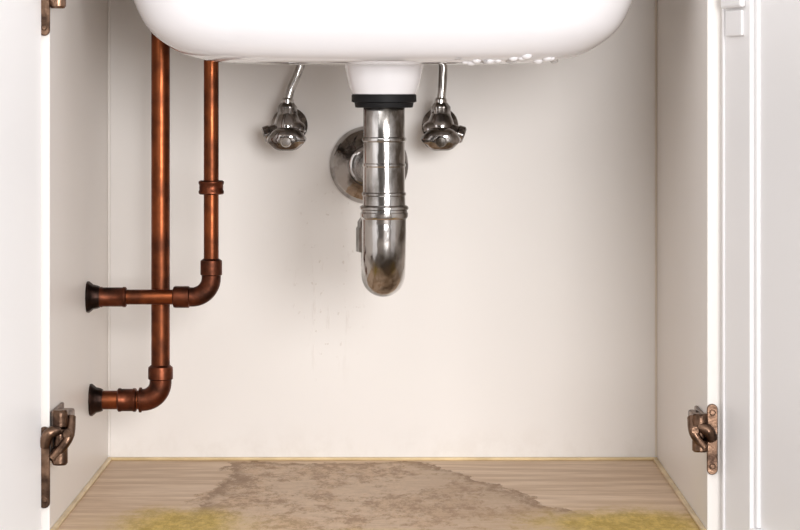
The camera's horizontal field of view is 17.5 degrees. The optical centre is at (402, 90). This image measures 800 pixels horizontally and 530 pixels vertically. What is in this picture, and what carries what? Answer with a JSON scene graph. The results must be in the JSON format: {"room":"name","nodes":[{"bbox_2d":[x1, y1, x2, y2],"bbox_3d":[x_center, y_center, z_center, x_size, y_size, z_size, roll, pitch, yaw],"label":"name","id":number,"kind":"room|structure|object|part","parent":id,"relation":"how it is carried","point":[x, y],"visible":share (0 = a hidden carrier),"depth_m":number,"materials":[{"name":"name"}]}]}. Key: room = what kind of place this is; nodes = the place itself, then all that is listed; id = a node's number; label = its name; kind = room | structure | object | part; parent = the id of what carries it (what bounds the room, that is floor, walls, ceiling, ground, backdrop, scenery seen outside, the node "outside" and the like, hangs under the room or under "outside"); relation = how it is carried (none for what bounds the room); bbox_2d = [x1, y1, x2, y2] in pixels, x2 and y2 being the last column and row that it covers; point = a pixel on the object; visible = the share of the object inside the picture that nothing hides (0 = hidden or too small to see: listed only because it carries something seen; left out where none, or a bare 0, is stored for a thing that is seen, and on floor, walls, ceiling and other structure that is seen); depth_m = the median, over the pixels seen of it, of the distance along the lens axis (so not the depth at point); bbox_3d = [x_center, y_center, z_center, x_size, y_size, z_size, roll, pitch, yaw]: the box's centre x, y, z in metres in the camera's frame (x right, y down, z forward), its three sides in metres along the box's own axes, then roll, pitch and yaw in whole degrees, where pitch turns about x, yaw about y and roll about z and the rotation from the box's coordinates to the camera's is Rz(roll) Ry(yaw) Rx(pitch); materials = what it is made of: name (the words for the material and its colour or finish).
{"room":"under-sink cabinet","nodes":[
{"label":"under-sink cabinet","id":0,"kind":"room"},
{"bbox_3d":[0.000,0.484,0.125,6.000,0.030,5.050,0,0,0],"label":"floor","id":1,"kind":"structure","parent":0,"visible":0},
{"bbox_2d":[41,0,721,529],"bbox_3d":[-0.021,0.139,2.392,0.585,0.660,0.441,0,0,0],"label":"base cabinet","id":2,"kind":"object","parent":1,"relation":"on","point":[550,336],"visible":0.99,"depth_m":2.60,"materials":[{"name":"beige laminate"}]},
{"bbox_2d":[0,0,40,529],"bbox_3d":[-0.342,0.100,2.016,0.018,0.575,0.310,0,0,12],"label":"door","id":3,"kind":"structure","parent":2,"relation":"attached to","point":[20,20],"depth_m":2.12,"materials":[{"name":"white wood"}]},
{"bbox_2d":[41,0,65,35],"bbox_3d":[-0.290,-0.080,2.200,0.027,0.069,0.083,0,0,0],"label":"cabinet hinge","id":4,"kind":"object","parent":2,"relation":"attached to","point":[45,4],"depth_m":2.17,"materials":[{"name":"brown metal"}]},
{"bbox_2d":[40,402,75,507],"bbox_3d":[-0.289,0.307,2.200,0.030,0.082,0.083,0,0,0],"label":"cabinet hinge","id":5,"kind":"object","parent":2,"relation":"attached to","point":[61,432],"depth_m":2.17,"materials":[{"name":"brown metal"}]},
{"bbox_3d":[-0.304,0.098,2.385,0.018,0.578,0.429,0,0,0],"label":"panel","id":6,"kind":"part","parent":2,"relation":"part of","materials":[{"name":"beige laminate"}]},
{"bbox_2d":[88,32,172,415],"bbox_3d":[-0.256,0.058,2.450,0.078,0.497,0.031,0,0,0],"label":"copper pipe","id":7,"kind":"object","parent":2,"relation":"attached to","point":[160,371],"visible":1,"depth_m":2.44,"materials":[{"name":"brown metal"}]},
{"bbox_2d":[116,388,136,411],"bbox_3d":[-0.260,0.291,2.450,0.018,0.022,0.022,0,0,0],"label":"socket","id":8,"kind":"object","parent":7,"relation":"attached to","point":[126,399],"depth_m":2.44,"materials":[{"name":"orange metal"}]},
{"bbox_2d":[137,387,142,412],"bbox_3d":[-0.247,0.291,2.450,0.005,0.024,0.024,0,0,0],"label":"socket","id":9,"kind":"object","parent":7,"relation":"attached to","point":[140,392],"depth_m":2.44,"materials":[{"name":"orange metal"}]},
{"bbox_2d":[148,365,172,383],"bbox_3d":[-0.229,0.267,2.450,0.024,0.017,0.024,0,0,0],"label":"socket","id":10,"kind":"object","parent":7,"relation":"attached to","point":[157,374],"depth_m":2.44,"materials":[{"name":"orange metal"}]},
{"bbox_2d":[85,60,223,312],"bbox_3d":[-0.231,0.008,2.427,0.128,0.398,0.030,0,0,0],"label":"copper pipe","id":11,"kind":"object","parent":2,"relation":"attached to","point":[211,187],"visible":1,"depth_m":2.42,"materials":[{"name":"brown metal"}]},
{"bbox_2d":[99,287,126,306],"bbox_3d":[-0.271,0.192,2.427,0.026,0.019,0.019,0,0,0],"label":"socket","id":12,"kind":"object","parent":11,"relation":"attached to","point":[108,296],"depth_m":2.42,"materials":[{"name":"orange metal"}]},
{"bbox_2d":[172,286,192,307],"bbox_3d":[-0.205,0.192,2.427,0.019,0.020,0.020,0,0,0],"label":"socket","id":13,"kind":"object","parent":11,"relation":"attached to","point":[182,296],"depth_m":2.42,"materials":[{"name":"orange metal"}]},
{"bbox_2d":[200,259,221,278],"bbox_3d":[-0.179,0.166,2.427,0.020,0.019,0.020,0,0,0],"label":"socket","id":14,"kind":"object","parent":11,"relation":"attached to","point":[209,268],"depth_m":2.42,"materials":[{"name":"orange metal"}]},
{"bbox_2d":[199,180,223,194],"bbox_3d":[-0.179,0.090,2.427,0.024,0.013,0.024,0,0,0],"label":"socket","id":15,"kind":"object","parent":11,"relation":"attached to","point":[206,187],"depth_m":2.42,"materials":[{"name":"orange metal"}]},
{"bbox_2d":[261,65,307,150],"bbox_3d":[-0.117,-0.056,2.560,0.045,0.229,0.080,0,0,0],"label":"shutoff valve","id":16,"kind":"object","parent":2,"relation":"attached to","point":[287,130],"visible":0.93,"depth_m":2.54,"materials":[{"name":"silver metal"}]},
{"bbox_3d":[-0.114,0.047,2.533,0.039,0.023,0.022,0,0,0],"label":"handle","id":17,"kind":"part","parent":16,"relation":"part of","materials":[{"name":"silver metal"}]},
{"bbox_3d":[-0.021,0.098,2.606,0.585,0.578,0.012,0,0,0],"label":"panel","id":18,"kind":"part","parent":2,"relation":"part of","materials":[{"name":"beige laminate"}]},
{"bbox_2d":[134,0,632,93],"bbox_3d":[-0.017,-0.093,2.290,0.493,0.194,0.244,0,0,0],"label":"sink","id":19,"kind":"object","parent":2,"relation":"in","point":[383,46],"visible":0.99,"depth_m":2.20,"materials":[{"name":"white ceramic"}]},
{"bbox_2d":[330,94,415,296],"bbox_3d":[-0.025,0.094,2.437,0.078,0.182,0.331,0,0,-3],"label":"trap","id":20,"kind":"object","parent":19,"relation":"attached to","point":[369,162],"visible":1,"depth_m":2.29,"materials":[{"name":"silver metal"}]},
{"bbox_3d":[-0.026,0.088,2.477,0.033,0.061,0.251,0,0,-4],"label":"waste arm","id":21,"kind":"part","parent":20,"relation":"part of","materials":[{"name":"silver metal"}]},
{"bbox_2d":[134,0,632,64],"bbox_3d":[-0.017,-0.106,2.290,0.492,0.167,0.242,0,0,0],"label":"basin","id":22,"kind":"object","parent":19,"relation":"in","point":[261,32],"depth_m":2.20,"materials":[{"name":"white ceramic"}]},
{"bbox_2d":[421,65,466,150],"bbox_3d":[0.040,-0.056,2.560,0.045,0.229,0.080,0,0,0],"label":"shutoff valve","id":23,"kind":"object","parent":2,"relation":"attached to","point":[441,130],"visible":0.88,"depth_m":2.54,"materials":[{"name":"silver metal"}]},
{"bbox_3d":[0.037,0.047,2.533,0.039,0.023,0.022,0,0,0],"label":"handle","id":24,"kind":"part","parent":23,"relation":"part of","materials":[{"name":"silver metal"}]},
{"bbox_3d":[0.263,0.098,2.385,0.018,0.578,0.429,0,0,0],"label":"panel","id":25,"kind":"part","parent":2,"relation":"part of","materials":[{"name":"beige laminate"}]},
{"bbox_2d":[687,404,717,474],"bbox_3d":[0.250,0.290,2.200,0.025,0.059,0.083,0,0,0],"label":"cabinet hinge","id":26,"kind":"object","parent":2,"relation":"attached to","point":[702,427],"depth_m":2.17,"materials":[{"name":"brown metal"}]},
{"bbox_2d":[721,0,799,529],"bbox_3d":[0.304,0.100,2.016,0.023,0.575,0.310,0,0,-12],"label":"door","id":27,"kind":"structure","parent":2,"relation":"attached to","point":[761,38],"depth_m":2.09,"materials":[{"name":"white wood"}]},
{"bbox_3d":[0.289,0.112,2.095,0.012,0.480,0.008,0,0,-12],"label":"bead moulding","id":28,"kind":"part","parent":27,"relation":"part of","materials":[{"name":"white paint"}]},
{"bbox_3d":[0.308,0.112,2.012,0.008,0.480,0.161,0,0,-12],"label":"panel","id":29,"kind":"part","parent":27,"relation":"part of","materials":[{"name":"white paint"}]}
]}

